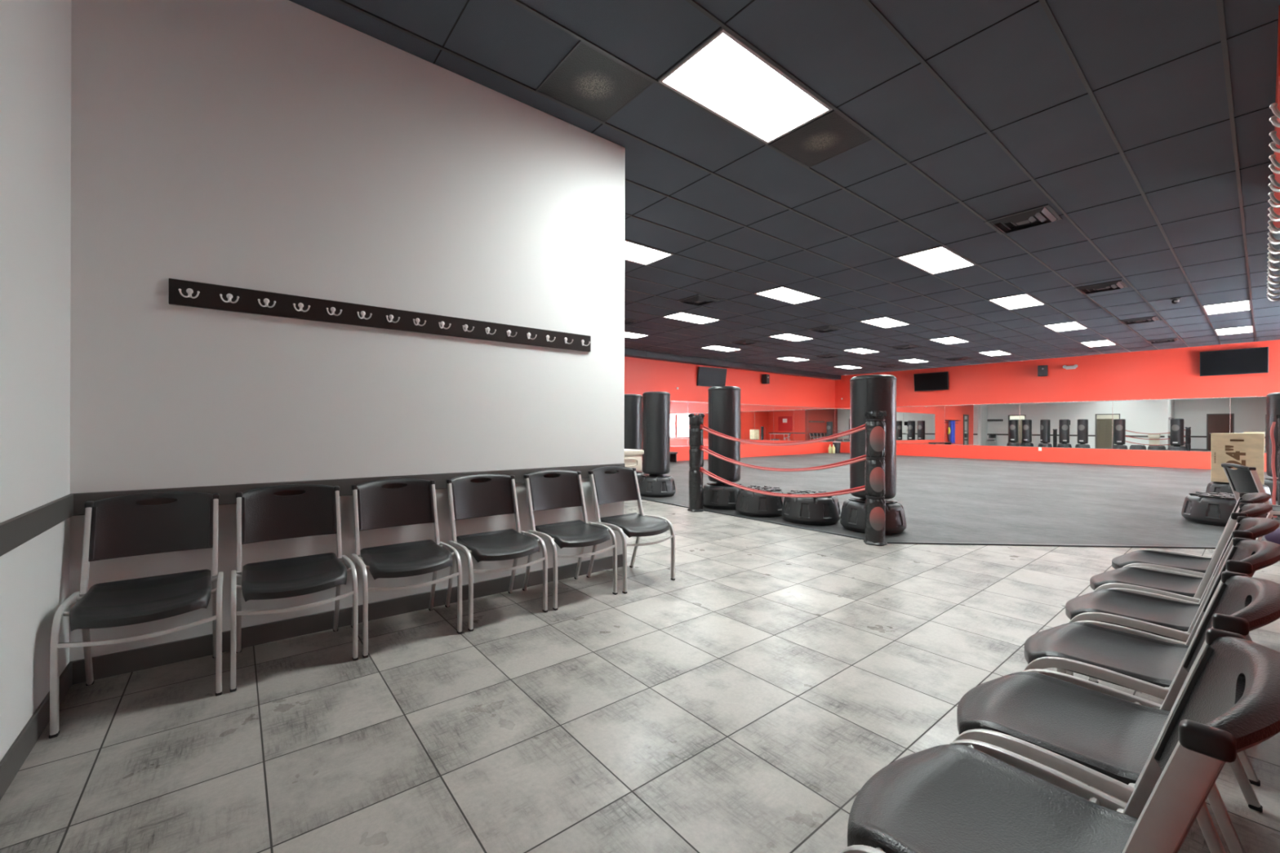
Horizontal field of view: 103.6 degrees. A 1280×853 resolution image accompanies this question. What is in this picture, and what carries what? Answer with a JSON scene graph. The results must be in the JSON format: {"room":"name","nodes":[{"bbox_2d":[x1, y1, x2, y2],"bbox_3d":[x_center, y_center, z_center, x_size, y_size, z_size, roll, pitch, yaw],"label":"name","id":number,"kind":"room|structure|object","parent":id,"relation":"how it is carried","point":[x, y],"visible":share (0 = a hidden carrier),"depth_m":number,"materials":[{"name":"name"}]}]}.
{"room":"exercise studio","nodes":[
{"label":"exercise studio","id":0,"kind":"room"},
{"bbox_2d":[0,0,71,761],"bbox_3d":[-1.492,-0.590,0.841,0.120,3.515,3.575,0,0,-39],"label":"wall","id":1,"kind":"structure","parent":0,"point":[35,35],"depth_m":1.85,"materials":[{"name":"white paint"}]},
{"bbox_2d":[0,662,72,799],"bbox_3d":[-2.162,1.113,1.771,0.012,0.105,1.268,0,0,-39],"label":"baseboard","id":2,"kind":"structure","parent":1,"relation":"attached to","point":[13,760],"depth_m":1.79,"materials":[{"name":"grey"}]},
{"bbox_2d":[0,493,73,556],"bbox_3d":[-2.159,0.353,1.771,0.014,0.100,1.266,0,0,-39],"label":"trim","id":3,"kind":"structure","parent":1,"relation":"attached to","point":[15,531],"depth_m":1.81,"materials":[{"name":"grey"}]},
{"bbox_2d":[69,0,625,662],"bbox_3d":[-1.436,-0.590,3.266,3.250,3.515,0.130,0,0,-39],"label":"wall","id":4,"kind":"structure","parent":0,"point":[286,147],"depth_m":2.85,"materials":[{"name":"white paint"}]},
{"bbox_2d":[69,553,622,684],"bbox_3d":[-1.345,1.115,3.252,3.142,0.105,0.012,0,0,-39],"label":"baseboard","id":5,"kind":"structure","parent":4,"relation":"attached to","point":[108,665],"depth_m":2.79,"materials":[{"name":"grey"}]},
{"bbox_2d":[73,463,625,515],"bbox_3d":[-1.347,0.356,3.247,3.130,0.100,0.014,0,0,-39],"label":"trim","id":6,"kind":"structure","parent":4,"relation":"attached to","point":[227,493],"depth_m":2.82,"materials":[{"name":"grey"}]},
{"bbox_2d":[168,278,591,351],"bbox_3d":[-1.336,-0.659,3.217,2.455,0.125,0.070,0,0,-39],"label":"coat rack","id":7,"kind":"object","parent":4,"relation":"attached to","point":[181,292],"visible":1,"depth_m":2.96,"materials":[{"name":"black"}]},
{"bbox_2d":[333,0,1256,375],"bbox_3d":[5.335,-2.328,9.982,22.175,0.010,15.872,0,0,-39],"label":"ceiling grid","id":8,"kind":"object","parent":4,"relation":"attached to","point":[868,3],"depth_m":4.70,"materials":[{"name":"grey metal"}]},
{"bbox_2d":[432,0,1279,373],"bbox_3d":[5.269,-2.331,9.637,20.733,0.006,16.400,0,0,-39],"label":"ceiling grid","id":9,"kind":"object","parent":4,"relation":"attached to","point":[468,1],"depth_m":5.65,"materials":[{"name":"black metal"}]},
{"bbox_2d":[0,499,1279,852],"bbox_3d":[5.505,1.238,9.836,22.675,0.100,17.000,0,0,-39],"label":"floor","id":10,"kind":"structure","parent":0,"point":[744,701],"depth_m":2.06,"materials":[{"name":"tile"}]},
{"bbox_2d":[48,491,223,738],"bbox_3d":[-2.168,0.741,2.231,0.498,0.849,0.573,0,0,-39],"label":"chair","id":11,"kind":"object","parent":10,"relation":"on","point":[117,526],"visible":1,"depth_m":2.25,"materials":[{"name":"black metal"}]},
{"bbox_2d":[230,484,358,692],"bbox_3d":[-1.760,0.742,2.559,0.498,0.849,0.573,0,0,-39],"label":"chair","id":12,"kind":"object","parent":10,"relation":"on","point":[262,515],"visible":1,"depth_m":2.58,"materials":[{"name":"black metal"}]},
{"bbox_2d":[351,478,462,657],"bbox_3d":[-1.353,0.743,2.887,0.498,0.849,0.573,0,0,-39],"label":"chair","id":13,"kind":"object","parent":10,"relation":"on","point":[375,507],"visible":0.99,"depth_m":2.92,"materials":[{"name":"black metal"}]},
{"bbox_2d":[444,473,547,631],"bbox_3d":[-0.932,0.745,3.219,0.498,0.849,0.573,0,0,-39],"label":"chair","id":14,"kind":"object","parent":10,"relation":"on","point":[497,495],"visible":1,"depth_m":3.24,"materials":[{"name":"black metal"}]},
{"bbox_2d":[522,469,617,610],"bbox_3d":[-0.508,0.746,3.553,0.498,0.849,0.573,0,0,-39],"label":"chair","id":15,"kind":"object","parent":10,"relation":"on","point":[566,490],"visible":0.97,"depth_m":3.58,"materials":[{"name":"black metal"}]},
{"bbox_2d":[586,466,675,594],"bbox_3d":[-0.082,0.747,3.876,0.498,0.849,0.573,0,0,-41],"label":"chair","id":16,"kind":"object","parent":10,"relation":"on","point":[620,486],"visible":0.99,"depth_m":3.89,"materials":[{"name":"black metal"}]},
{"bbox_2d":[687,413,704,511],"bbox_3d":[0.782,0.494,7.027,0.244,1.360,0.238,0,0,-11],"label":"post","id":17,"kind":"object","parent":10,"relation":"on","point":[695,433],"visible":0.95,"depth_m":6.94,"materials":[{"name":"black plastic"}]},
{"bbox_2d":[699,466,865,497],"bbox_3d":[1.571,0.692,6.063,0.068,0.273,2.374,0,0,-39],"label":"rope","id":18,"kind":"object","parent":17,"relation":"attached to","point":[702,469],"visible":0.98,"depth_m":5.88,"materials":[{"name":"red fabric"}]},
{"bbox_2d":[699,423,865,445],"bbox_3d":[1.573,0.098,6.064,0.071,0.269,2.375,0,0,-39],"label":"rope","id":19,"kind":"object","parent":17,"relation":"attached to","point":[860,428],"visible":1,"depth_m":5.84,"materials":[{"name":"red fabric"}]},
{"bbox_2d":[698,444,866,471],"bbox_3d":[1.573,0.393,6.064,0.073,0.279,2.374,0,0,-39],"label":"rope","id":20,"kind":"object","parent":17,"relation":"attached to","point":[702,447],"visible":0.98,"depth_m":5.86,"materials":[{"name":"red fabric"}]},
{"bbox_2d":[862,411,887,546],"bbox_3d":[2.373,0.513,5.074,0.224,1.333,0.230,0,0,18],"label":"post","id":21,"kind":"object","parent":10,"relation":"on","point":[875,425],"visible":1,"depth_m":5.00,"materials":[{"name":"black plastic"}]},
{"bbox_2d":[640,452,1279,546],"bbox_3d":[7.726,1.189,11.627,16.370,0.012,16.400,0,0,-39],"label":"floor mat","id":22,"kind":"object","parent":10,"relation":"on","point":[942,499],"visible":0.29,"depth_m":8.30,"materials":[{"name":"rubber"}]},
{"bbox_2d":[624,394,645,479],"bbox_3d":[-0.188,0.288,9.187,0.666,1.743,0.666,0,0,22],"label":"bag","id":23,"kind":"object","parent":22,"relation":"on","point":[633,402],"visible":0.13,"depth_m":8.97,"materials":[{"name":"black leather"}]},
{"bbox_2d":[637,391,675,497],"bbox_3d":[0.275,0.289,8.533,0.677,1.743,0.677,0,0,45],"label":"bag","id":24,"kind":"object","parent":22,"relation":"on","point":[655,405],"visible":0.96,"depth_m":8.32,"materials":[{"name":"black leather"}]},
{"bbox_2d":[670,451,677,462],"bbox_3d":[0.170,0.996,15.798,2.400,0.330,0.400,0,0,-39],"label":"waste bin","id":25,"kind":"object","parent":22,"relation":"on","point":[673,455],"visible":0.29,"depth_m":16.44,"materials":[{"name":"black plastic"}]},
{"bbox_2d":[702,386,744,509],"bbox_3d":[1.229,0.292,7.349,0.666,1.743,0.666,0,0,-36],"label":"bag","id":26,"kind":"object","parent":22,"relation":"on","point":[724,402],"visible":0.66,"depth_m":7.14,"materials":[{"name":"black leather"}]},
{"bbox_2d":[735,484,784,517],"bbox_3d":[1.618,0.990,6.753,0.666,0.350,0.666,0,0,40],"label":"bag base","id":27,"kind":"object","parent":22,"relation":"on","point":[748,503],"visible":0.75,"depth_m":6.49,"materials":[{"name":"grey plastic"}]},
{"bbox_2d":[782,489,840,525],"bbox_3d":[2.118,0.991,6.244,0.693,0.350,0.693,0,0,-30],"label":"bag base","id":28,"kind":"object","parent":22,"relation":"on","point":[825,510],"visible":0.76,"depth_m":5.97,"materials":[{"name":"grey plastic"}]},
{"bbox_2d":[832,441,840,453],"bbox_3d":[8.822,0.936,22.593,0.370,0.500,0.370,0,0,-39],"label":"waste bin","id":29,"kind":"object","parent":22,"relation":"on","point":[837,444],"visible":0.85,"depth_m":22.45,"materials":[{"name":"black plastic"}]},
{"bbox_2d":[840,374,906,534],"bbox_3d":[2.648,0.296,5.732,0.686,1.743,0.686,0,0,-44],"label":"bag","id":30,"kind":"object","parent":22,"relation":"on","point":[868,393],"visible":0.58,"depth_m":5.55,"materials":[{"name":"black leather"}]},
{"bbox_2d":[1181,491,1273,526],"bbox_3d":[7.142,1.006,6.146,0.732,0.350,0.732,0,0,-2],"label":"bag base","id":31,"kind":"object","parent":22,"relation":"on","point":[1199,507],"visible":0.59,"depth_m":6.06,"materials":[{"name":"grey plastic"}]},
{"bbox_2d":[1205,481,1271,504],"bbox_3d":[9.137,1.020,7.702,0.666,0.334,0.666,0,0,-14],"label":"bag base","id":32,"kind":"object","parent":22,"relation":"on","point":[1212,486],"visible":0.32,"depth_m":7.65,"materials":[{"name":"grey plastic"}]},
{"bbox_2d":[1210,433,1264,484],"bbox_3d":[9.136,0.477,7.703,0.503,0.745,0.515,0,0,-39],"label":"box","id":33,"kind":"object","parent":32,"relation":"on","point":[1247,450],"visible":0.79,"depth_m":7.55,"materials":[{"name":"brown wood"}]},
{"bbox_2d":[1263,392,1279,500],"bbox_3d":[10.517,0.320,8.145,0.699,1.743,0.699,0,0,-2],"label":"bag","id":34,"kind":"object","parent":22,"relation":"on","point":[1273,400],"visible":0.5,"depth_m":8.19,"materials":[{"name":"black leather"}]},
{"bbox_2d":[1274,414,1279,519],"bbox_3d":[8.220,0.516,6.370,0.242,1.337,0.240,0,0,-29],"label":"post","id":35,"kind":"object","parent":22,"relation":"on","point":[1277,416],"visible":0.89,"depth_m":6.42,"materials":[{"name":"black plastic"}]},
{"bbox_2d":[1270,422,1276,517],"bbox_3d":[8.011,0.544,6.359,0.059,1.205,0.062,0,0,-2],"label":"rope","id":36,"kind":"object","parent":35,"relation":"hanging from","point":[1272,428],"visible":0.94,"depth_m":6.36,"materials":[{"name":"red fabric"}]},
{"bbox_2d":[840,628,1279,852],"bbox_3d":[0.687,0.750,0.874,0.498,0.849,0.573,0,0,-39],"label":"chair","id":37,"kind":"object","parent":10,"relation":"on","point":[961,796],"visible":1,"depth_m":0.90,"materials":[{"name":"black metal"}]},
{"bbox_2d":[953,571,1279,852],"bbox_3d":[1.111,0.751,1.216,0.498,0.849,0.573,0,0,-39],"label":"chair","id":38,"kind":"object","parent":10,"relation":"on","point":[1102,737],"visible":0.79,"depth_m":1.21,"materials":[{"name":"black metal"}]},
{"bbox_2d":[1020,537,1279,852],"bbox_3d":[1.582,0.752,1.596,0.498,0.849,0.573,0,0,-39],"label":"chair","id":39,"kind":"object","parent":10,"relation":"on","point":[1147,663],"visible":0.77,"depth_m":1.57,"materials":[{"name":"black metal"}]},
{"bbox_2d":[1065,515,1279,786],"bbox_3d":[2.050,0.754,1.980,0.498,0.849,0.573,0,0,-39],"label":"chair","id":40,"kind":"object","parent":10,"relation":"on","point":[1166,616],"visible":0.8,"depth_m":1.97,"materials":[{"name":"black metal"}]},
{"bbox_2d":[1089,502,1272,603],"bbox_3d":[2.478,0.755,2.341,0.498,0.849,0.573,0,0,-37],"label":"chair","id":41,"kind":"object","parent":10,"relation":"on","point":[1180,585],"visible":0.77,"depth_m":2.33,"materials":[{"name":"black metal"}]},
{"bbox_2d":[1111,492,1271,641],"bbox_3d":[2.922,0.756,2.698,0.498,0.849,0.573,0,0,-40],"label":"chair","id":42,"kind":"object","parent":10,"relation":"on","point":[1196,565],"visible":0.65,"depth_m":2.73,"materials":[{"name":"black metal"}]},
{"bbox_2d":[1221,462,1279,540],"bbox_3d":[5.689,0.765,4.542,0.573,0.849,0.498,0,0,28],"label":"chair","id":43,"kind":"object","parent":10,"relation":"on","point":[1245,479],"visible":0.54,"depth_m":4.55,"materials":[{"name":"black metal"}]},
{"bbox_2d":[1264,528,1279,544],"bbox_3d":[6.234,1.041,4.771,0.260,0.285,0.400,0,0,-39],"label":"bag","id":44,"kind":"object","parent":10,"relation":"on","point":[1274,536],"visible":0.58,"depth_m":4.83,"materials":[{"name":"purple fabric"}]},
{"bbox_3d":[-0.369,0.793,4.714,0.177,0.755,0.400,0,0,-39],"label":"storage cabinet","id":45,"kind":"object","parent":10,"relation":"on","visible":0},
{"bbox_2d":[624,448,644,471],"bbox_3d":[-0.273,0.318,4.786,0.425,0.197,0.477,0,0,-39],"label":"storage box","id":46,"kind":"object","parent":45,"relation":"on","point":[633,458],"visible":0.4,"depth_m":4.67,"materials":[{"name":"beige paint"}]},
{"bbox_2d":[624,356,835,461],"bbox_3d":[2.092,-0.579,17.690,17.540,3.515,0.120,0,0,-39],"label":"wall","id":47,"kind":"structure","parent":0,"point":[642,375],"depth_m":19.16,"materials":[{"name":"red paint"}]},
{"bbox_2d":[670,400,688,446],"bbox_3d":[0.940,-0.095,16.680,1.800,1.530,0.011,0,0,-39],"label":"wall mirror","id":48,"kind":"object","parent":47,"relation":"attached to","point":[678,409],"visible":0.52,"depth_m":16.98,"materials":[{"name":"clear glass"}]},
{"bbox_2d":[688,401,708,446],"bbox_3d":[2.575,-0.090,17.998,2.400,1.530,0.011,0,0,-39],"label":"wall mirror","id":49,"kind":"object","parent":47,"relation":"attached to","point":[697,407],"visible":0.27,"depth_m":17.69,"materials":[{"name":"clear glass"}]},
{"bbox_2d":[696,366,727,386],"bbox_3d":[2.520,-1.742,17.807,1.250,0.668,0.232,0,0,-31],"label":"television","id":50,"kind":"object","parent":47,"relation":"attached to","point":[706,376],"visible":0.89,"depth_m":17.73,"materials":[{"name":"black plastic"}]},
{"bbox_2d":[624,348,840,380],"bbox_3d":[1.777,-2.247,17.163,18.692,0.189,0.300,0,0,-39],"label":"trim","id":51,"kind":"structure","parent":47,"relation":"attached to","point":[628,353],"depth_m":17.93,"materials":[{"name":"grey"}]},
{"bbox_2d":[740,404,773,444],"bbox_3d":[4.443,-0.085,19.504,2.400,1.530,0.011,0,0,-39],"label":"wall mirror","id":52,"kind":"object","parent":47,"relation":"attached to","point":[757,421],"visible":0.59,"depth_m":19.60,"materials":[{"name":"silver glass"}]},
{"bbox_2d":[761,373,769,383],"bbox_3d":[4.895,-1.853,19.699,0.268,0.360,0.260,0,0,43],"label":"wall speaker","id":53,"kind":"object","parent":47,"relation":"attached to","point":[765,378],"visible":1,"depth_m":19.59,"materials":[{"name":"black plastic"}]},
{"bbox_2d":[773,405,808,443],"bbox_3d":[6.311,-0.079,21.010,2.400,1.530,0.011,0,0,-39],"label":"wall mirror","id":54,"kind":"object","parent":47,"relation":"attached to","point":[790,423],"visible":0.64,"depth_m":20.98,"materials":[{"name":"silver glass"}]},
{"bbox_2d":[808,407,835,442],"bbox_3d":[8.094,-0.074,22.448,2.180,1.530,0.011,0,0,-39],"label":"wall mirror","id":55,"kind":"object","parent":47,"relation":"attached to","point":[821,421],"visible":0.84,"depth_m":22.41,"materials":[{"name":"silver glass"}]},
{"bbox_2d":[640,497,1216,548],"bbox_3d":[2.101,1.171,6.861,16.682,0.014,2.408,0,0,37],"label":"trim","id":56,"kind":"structure","parent":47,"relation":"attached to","point":[711,511],"depth_m":5.04,"materials":[{"name":"grey rubber"}]},
{"bbox_2d":[288,0,1279,375],"bbox_3d":[5.516,-2.380,9.836,22.475,0.094,16.800,0,0,-39],"label":"ceiling","id":57,"kind":"structure","parent":0,"point":[1019,67],"depth_m":4.47,"materials":[{"name":"black tile"}]},
{"bbox_2d":[535,40,653,122],"bbox_3d":[-0.316,-2.345,3.469,0.586,0.010,0.586,0,0,-39],"label":"speaker panel","id":58,"kind":"object","parent":57,"relation":"attached to","point":[588,81],"visible":1,"depth_m":3.44,"materials":[{"name":"grey metal"}]},
{"bbox_2d":[624,331,648,338],"bbox_3d":[-0.406,-2.343,12.792,1.193,0.014,0.584,0,0,-39],"label":"recessed light","id":59,"kind":"object","parent":57,"relation":"in","point":[628,335],"visible":0.44,"depth_m":13.01,"materials":[{"name":"white plastic"}]},
{"bbox_2d":[624,332,645,337],"bbox_3d":[-0.406,-2.345,12.792,1.149,0.005,0.540,0,0,-39],"label":"diffuser","id":60,"kind":"object","parent":59,"relation":"attached to","point":[628,335],"depth_m":12.90,"materials":[{"name":"white plastic"}]},
{"bbox_2d":[624,240,672,265],"bbox_3d":[-0.193,-2.343,6.700,1.193,0.014,0.584,0,0,-39],"label":"recessed light","id":61,"kind":"object","parent":57,"relation":"in","point":[633,252],"visible":0.48,"depth_m":6.84,"materials":[{"name":"white plastic"}]},
{"bbox_2d":[662,311,719,324],"bbox_3d":[1.124,-2.339,10.894,1.193,0.014,0.584,0,0,-39],"label":"recessed light","id":62,"kind":"object","parent":57,"relation":"in","point":[680,316],"visible":1,"depth_m":10.85,"materials":[{"name":"white plastic"}]},
{"bbox_2d":[677,294,720,306],"bbox_3d":[1.081,-2.326,9.343,0.580,0.039,0.580,0,0,-39],"label":"ceiling vent","id":63,"kind":"object","parent":57,"relation":"in","point":[697,300],"visible":1,"depth_m":9.27,"materials":[{"name":"black metal"}]},
{"bbox_2d":[702,345,741,351],"bbox_3d":[2.441,-2.335,15.088,1.193,0.014,0.584,0,0,-39],"label":"recessed light","id":64,"kind":"object","parent":57,"relation":"in","point":[713,347],"visible":1,"depth_m":15.11,"materials":[{"name":"white plastic"}]},
{"bbox_2d":[728,339,758,345],"bbox_3d":[2.891,-2.321,13.949,0.580,0.039,0.580,0,0,-39],"label":"ceiling vent","id":65,"kind":"object","parent":57,"relation":"in","point":[744,342],"visible":1,"depth_m":13.85,"materials":[{"name":"black metal"}]},
{"bbox_2d":[658,27,832,143],"bbox_3d":[0.771,-2.340,3.562,1.193,0.014,0.584,0,0,-39],"label":"recessed light","id":66,"kind":"object","parent":57,"relation":"in","point":[723,76],"visible":1,"depth_m":3.50,"materials":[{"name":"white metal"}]},
{"bbox_2d":[754,286,822,304],"bbox_3d":[2.655,-2.334,8.996,1.193,0.014,0.584,0,0,-39],"label":"recessed light","id":67,"kind":"object","parent":57,"relation":"in","point":[780,293],"visible":1,"depth_m":8.99,"materials":[{"name":"white plastic"}]},
{"bbox_2d":[768,333,813,342],"bbox_3d":[3.972,-2.330,13.190,1.193,0.014,0.584,0,0,-39],"label":"recessed light","id":68,"kind":"object","parent":57,"relation":"in","point":[787,336],"visible":1,"depth_m":13.18,"materials":[{"name":"white plastic"}]},
{"bbox_2d":[776,356,808,361],"bbox_3d":[5.289,-2.326,17.384,1.193,0.014,0.584,0,0,-39],"label":"recessed light","id":69,"kind":"object","parent":57,"relation":"in","point":[788,358],"visible":1,"depth_m":17.30,"materials":[{"name":"white plastic"}]},
{"bbox_2d":[768,110,873,168],"bbox_3d":[1.483,-2.340,4.136,0.586,0.010,0.586,0,0,-39],"label":"speaker panel","id":70,"kind":"object","parent":57,"relation":"attached to","point":[831,135],"visible":1,"depth_m":4.11,"materials":[{"name":"grey"}]},
{"bbox_2d":[808,325,843,333],"bbox_3d":[4.428,-2.316,12.042,0.580,0.039,0.580,0,0,-39],"label":"ceiling vent","id":71,"kind":"object","parent":57,"relation":"in","point":[827,328],"visible":1,"depth_m":11.95,"materials":[{"name":"black metal"}]},
{"bbox_2d":[813,354,839,358],"bbox_3d":[6.160,-2.311,16.585,0.580,0.039,0.580,0,0,-39],"label":"ceiling vent","id":72,"kind":"object","parent":57,"relation":"in","point":[825,356],"visible":1,"depth_m":16.49,"materials":[{"name":"black metal"}]},
{"bbox_2d":[833,365,862,368],"bbox_3d":[8.136,-2.318,19.679,1.193,0.014,0.584,0,0,-39],"label":"recessed light","id":73,"kind":"object","parent":57,"relation":"in","point":[839,366],"visible":1,"depth_m":19.59,"materials":[{"name":"white plastic"}]},
{"bbox_2d":[843,347,878,354],"bbox_3d":[6.819,-2.322,15.485,1.193,0.014,0.584,0,0,-39],"label":"recessed light","id":74,"kind":"object","parent":57,"relation":"in","point":[860,350],"visible":1,"depth_m":15.41,"materials":[{"name":"white plastic"}]},
{"bbox_2d":[845,348,876,353],"bbox_3d":[6.819,-2.323,15.485,1.149,0.005,0.540,0,0,-39],"label":"diffuser","id":75,"kind":"object","parent":74,"relation":"attached to","point":[854,350],"depth_m":15.41,"materials":[{"name":"white plastic"}]},
{"bbox_2d":[859,316,911,328],"bbox_3d":[5.502,-2.325,11.291,1.193,0.014,0.584,0,0,-39],"label":"recessed light","id":76,"kind":"object","parent":57,"relation":"in","point":[884,322],"visible":1,"depth_m":11.29,"materials":[{"name":"white plastic"}]},
{"bbox_2d":[889,344,919,349],"bbox_3d":[7.698,-2.306,14.678,0.580,0.039,0.580,0,0,-39],"label":"ceiling vent","id":77,"kind":"object","parent":57,"relation":"in","point":[907,346],"visible":1,"depth_m":14.59,"materials":[{"name":"black metal"}]},
{"bbox_2d":[897,358,927,363],"bbox_3d":[9.667,-2.313,17.781,1.193,0.014,0.584,0,0,-39],"label":"recessed light","id":78,"kind":"object","parent":57,"relation":"in","point":[911,361],"visible":1,"depth_m":17.82,"materials":[{"name":"white plastic"}]},
{"bbox_2d":[896,245,976,274],"bbox_3d":[4.185,-2.329,7.097,1.193,0.014,0.584,0,0,-39],"label":"recessed light","id":79,"kind":"object","parent":57,"relation":"in","point":[938,260],"visible":1,"depth_m":7.08,"materials":[{"name":"white plastic"}]},
{"bbox_2d":[928,336,969,344],"bbox_3d":[8.350,-2.317,13.587,1.193,0.014,0.584,0,0,-39],"label":"recessed light","id":80,"kind":"object","parent":57,"relation":"in","point":[946,340],"visible":1,"depth_m":13.60,"materials":[{"name":"white plastic"}]},
{"bbox_2d":[978,350,1011,355],"bbox_3d":[11.197,-2.308,15.883,1.193,0.014,0.584,0,0,-39],"label":"recessed light","id":81,"kind":"object","parent":57,"relation":"in","point":[997,353],"visible":1,"depth_m":15.83,"materials":[{"name":"white plastic"}]},
{"bbox_2d":[987,293,1045,310],"bbox_3d":[7.033,-2.321,9.393,1.193,0.014,0.584,0,0,-39],"label":"recessed light","id":82,"kind":"object","parent":57,"relation":"in","point":[1022,300],"visible":1,"depth_m":9.36,"materials":[{"name":"white plastic"}]},
{"bbox_2d":[983,204,1062,234],"bbox_3d":[4.323,-2.317,5.689,0.580,0.039,0.580,0,0,-39],"label":"ceiling vent","id":83,"kind":"object","parent":57,"relation":"in","point":[1044,214],"visible":1,"depth_m":5.63,"materials":[{"name":"grey metal"}]},
{"bbox_2d":[1043,321,1087,332],"bbox_3d":[9.880,-2.312,11.689,1.193,0.014,0.584,0,0,-39],"label":"recessed light","id":84,"kind":"object","parent":57,"relation":"in","point":[1071,326],"visible":1,"depth_m":11.69,"materials":[{"name":"white plastic"}]},
{"bbox_2d":[1080,339,1115,346],"bbox_3d":[12.728,-2.304,13.984,1.193,0.014,0.584,0,0,-39],"label":"recessed light","id":85,"kind":"object","parent":57,"relation":"in","point":[1098,343],"visible":1,"depth_m":13.94,"materials":[{"name":"white plastic"}]},
{"bbox_2d":[1074,280,1128,294],"bbox_3d":[7.686,-2.307,8.400,0.580,0.039,0.580,0,0,-39],"label":"ceiling vent","id":86,"kind":"object","parent":57,"relation":"in","point":[1115,285],"visible":1,"depth_m":8.34,"materials":[{"name":"black metal"}]},
{"bbox_2d":[1118,315,1159,324],"bbox_3d":[10.839,-2.297,10.942,0.580,0.039,0.580,0,0,-39],"label":"ceiling vent","id":87,"kind":"object","parent":57,"relation":"in","point":[1153,318],"visible":1,"depth_m":10.88,"materials":[{"name":"black metal"}]},
{"bbox_2d":[1145,337,1179,343],"bbox_3d":[13.953,-2.288,13.452,0.580,0.039,0.580,0,0,-39],"label":"ceiling vent","id":88,"kind":"object","parent":57,"relation":"in","point":[1168,340],"visible":1,"depth_m":13.38,"materials":[{"name":"black metal"}]},
{"bbox_2d":[1202,299,1251,315],"bbox_3d":[11.411,-2.308,9.790,1.193,0.014,0.584,0,0,-39],"label":"recessed light","id":89,"kind":"object","parent":57,"relation":"in","point":[1243,305],"visible":1,"depth_m":9.75,"materials":[{"name":"white plastic"}]},
{"bbox_2d":[1213,325,1253,335],"bbox_3d":[14.258,-2.299,12.086,1.193,0.014,0.584,0,0,-39],"label":"recessed light","id":90,"kind":"object","parent":57,"relation":"in","point":[1247,329],"visible":1,"depth_m":12.05,"materials":[{"name":"white plastic"}]},
{"bbox_2d":[835,339,1279,471],"bbox_3d":[14.150,-0.543,16.801,0.120,3.515,16.640,0,0,-39],"label":"wall","id":91,"kind":"structure","parent":0,"point":[1168,373],"depth_m":16.34,"materials":[{"name":"red paint"}]},
{"bbox_2d":[835,408,850,441],"bbox_3d":[9.646,-0.069,22.285,0.011,1.530,2.190,0,0,-39],"label":"wall mirror","id":92,"kind":"object","parent":91,"relation":"attached to","point":[842,415],"visible":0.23,"depth_m":22.86,"materials":[{"name":"silver glass"}]},
{"bbox_2d":[896,404,945,444],"bbox_3d":[11.086,-0.065,20.498,0.011,1.530,2.400,0,0,-39],"label":"wall mirror","id":93,"kind":"object","parent":91,"relation":"attached to","point":[915,424],"visible":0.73,"depth_m":20.24,"materials":[{"name":"clear glass"}]},
{"bbox_2d":[913,371,948,391],"bbox_3d":[11.481,-1.764,19.848,0.218,0.701,1.240,0,0,-39],"label":"television","id":94,"kind":"object","parent":91,"relation":"attached to","point":[934,380],"visible":1,"depth_m":19.77,"materials":[{"name":"black plastic"}]},
{"bbox_2d":[944,403,1019,446],"bbox_3d":[12.593,-0.060,18.630,0.011,1.530,2.400,0,0,-39],"label":"wall mirror","id":95,"kind":"object","parent":91,"relation":"attached to","point":[972,424],"visible":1,"depth_m":18.58,"materials":[{"name":"clear glass"}]},
{"bbox_2d":[1037,364,1048,376],"bbox_3d":[13.670,-1.887,17.100,0.260,0.360,0.268,0,0,37],"label":"wall speaker","id":96,"kind":"object","parent":91,"relation":"attached to","point":[1042,370],"visible":1,"depth_m":17.00,"materials":[{"name":"black plastic"}]},
{"bbox_2d":[1019,400,1112,448],"bbox_3d":[14.099,-0.056,16.761,0.011,1.530,2.400,0,0,-39],"label":"wall mirror","id":97,"kind":"object","parent":91,"relation":"attached to","point":[1088,424],"visible":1,"depth_m":16.69,"materials":[{"name":"clear glass"}]},
{"bbox_2d":[1112,397,1230,451],"bbox_3d":[15.605,-0.051,14.893,0.011,1.530,2.400,0,0,-39],"label":"wall mirror","id":98,"kind":"object","parent":91,"relation":"attached to","point":[1182,424],"visible":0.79,"depth_m":14.88,"materials":[{"name":"clear glass"}]},
{"bbox_2d":[1200,346,1268,376],"bbox_3d":[16.318,-1.770,13.857,0.206,0.691,1.220,0,0,-39],"label":"television","id":99,"kind":"object","parent":91,"relation":"attached to","point":[1251,360],"visible":1,"depth_m":13.78,"materials":[{"name":"black plastic"}]},
{"bbox_2d":[1230,395,1266,453],"bbox_3d":[17.112,-0.047,13.024,0.011,1.530,2.400,0,0,-39],"label":"wall mirror","id":100,"kind":"object","parent":91,"relation":"attached to","point":[1248,415],"visible":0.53,"depth_m":13.71,"materials":[{"name":"clear glass"}]},
{"bbox_3d":[1.614,-0.581,1.127,5.075,3.515,0.120,0,0,-39],"label":"wall","id":101,"kind":"structure","parent":0,"visible":0},
{"bbox_2d":[1266,102,1279,301],"bbox_3d":[2.236,-0.649,1.750,2.455,0.125,0.070,0,0,-39],"label":"coat rack","id":102,"kind":"object","parent":101,"relation":"attached to","point":[1272,215],"visible":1,"depth_m":1.51,"materials":[{"name":"silver metal"}]},
{"bbox_2d":[1272,4,1279,227],"bbox_3d":[4.908,-2.131,3.798,3.400,0.395,0.151,0,0,-39],"label":"trim","id":103,"kind":"structure","parent":101,"relation":"attached to","point":[1277,195],"depth_m":3.30,"materials":[{"name":"red paint"}]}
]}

